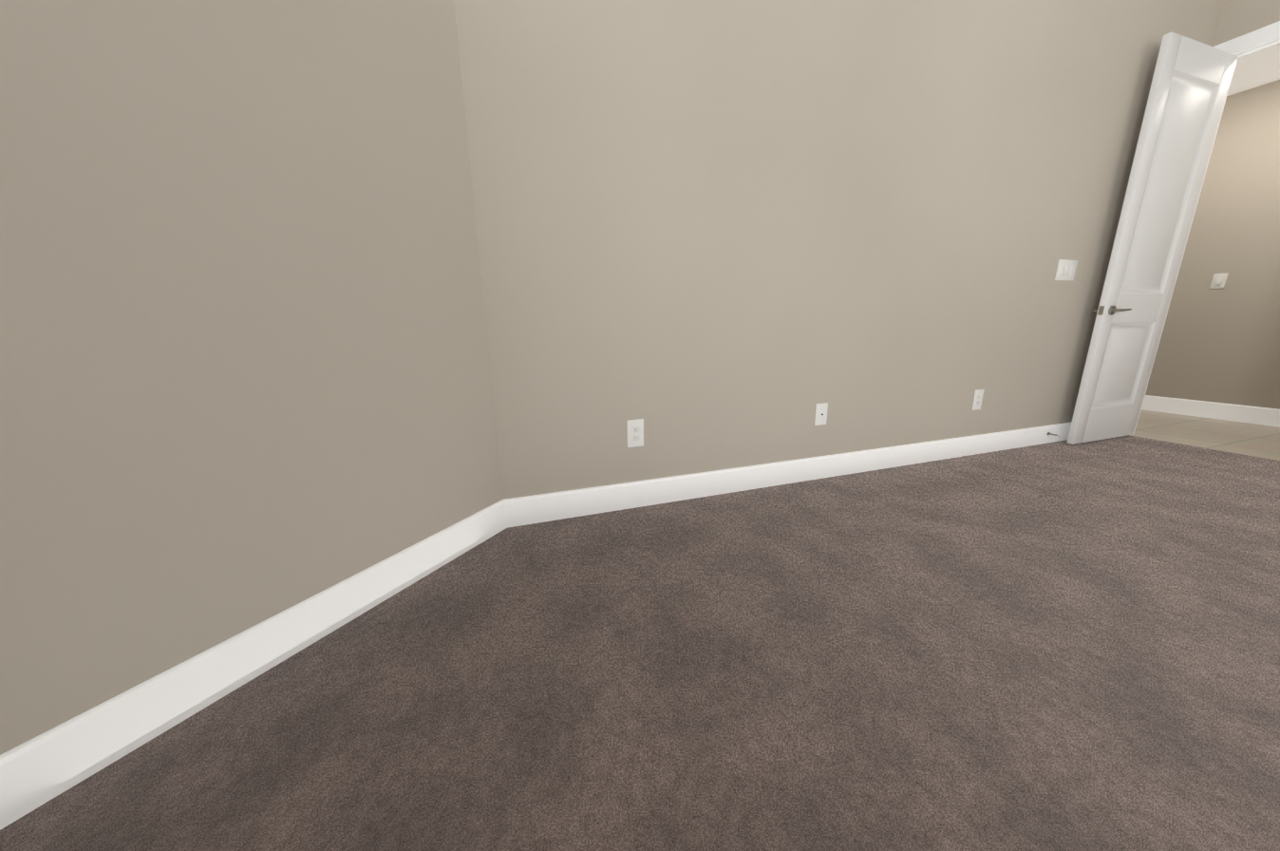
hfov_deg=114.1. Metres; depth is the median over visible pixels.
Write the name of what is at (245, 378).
wall
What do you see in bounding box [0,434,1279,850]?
floor carpet
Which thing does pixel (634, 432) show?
electrical outlet
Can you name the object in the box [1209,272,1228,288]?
light switch
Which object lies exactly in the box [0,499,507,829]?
baseboard
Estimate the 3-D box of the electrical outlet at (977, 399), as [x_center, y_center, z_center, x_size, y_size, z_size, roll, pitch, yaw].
[2.223,-0.170,2.728,0.085,0.135,0.010,-5,14,-18]
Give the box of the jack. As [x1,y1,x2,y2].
[814,402,828,425]
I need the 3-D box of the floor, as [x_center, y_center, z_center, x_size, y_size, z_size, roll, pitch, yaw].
[2.211,0.561,1.600,7.650,0.108,5.800,-5,14,-18]
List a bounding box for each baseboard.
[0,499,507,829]
[503,422,1071,527]
[1141,395,1279,426]
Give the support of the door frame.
attached to the wall at (1238, 18)
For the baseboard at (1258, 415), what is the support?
attached to the wall at (1219, 346)
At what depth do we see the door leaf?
2.75 m
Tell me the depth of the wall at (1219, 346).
3.62 m
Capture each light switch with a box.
[1054,259,1077,281]
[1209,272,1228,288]
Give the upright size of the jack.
0.125 m
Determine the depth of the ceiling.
3.22 m
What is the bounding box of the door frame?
[1130,20,1279,435]
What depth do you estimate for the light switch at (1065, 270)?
2.73 m
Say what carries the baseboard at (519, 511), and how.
attached to the wall at (720, 234)
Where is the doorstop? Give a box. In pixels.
[1046,432,1060,436]
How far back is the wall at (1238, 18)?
2.60 m
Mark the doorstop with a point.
(1048, 433)
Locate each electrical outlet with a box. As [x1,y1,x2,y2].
[626,418,643,447]
[971,389,984,410]
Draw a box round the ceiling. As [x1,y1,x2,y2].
[1226,45,1279,95]
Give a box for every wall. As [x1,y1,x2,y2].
[0,0,502,754]
[453,0,1224,499]
[1145,79,1279,409]
[1212,0,1279,46]
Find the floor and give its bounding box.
[1132,409,1279,460]
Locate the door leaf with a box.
[1066,31,1237,444]
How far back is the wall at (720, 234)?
2.03 m

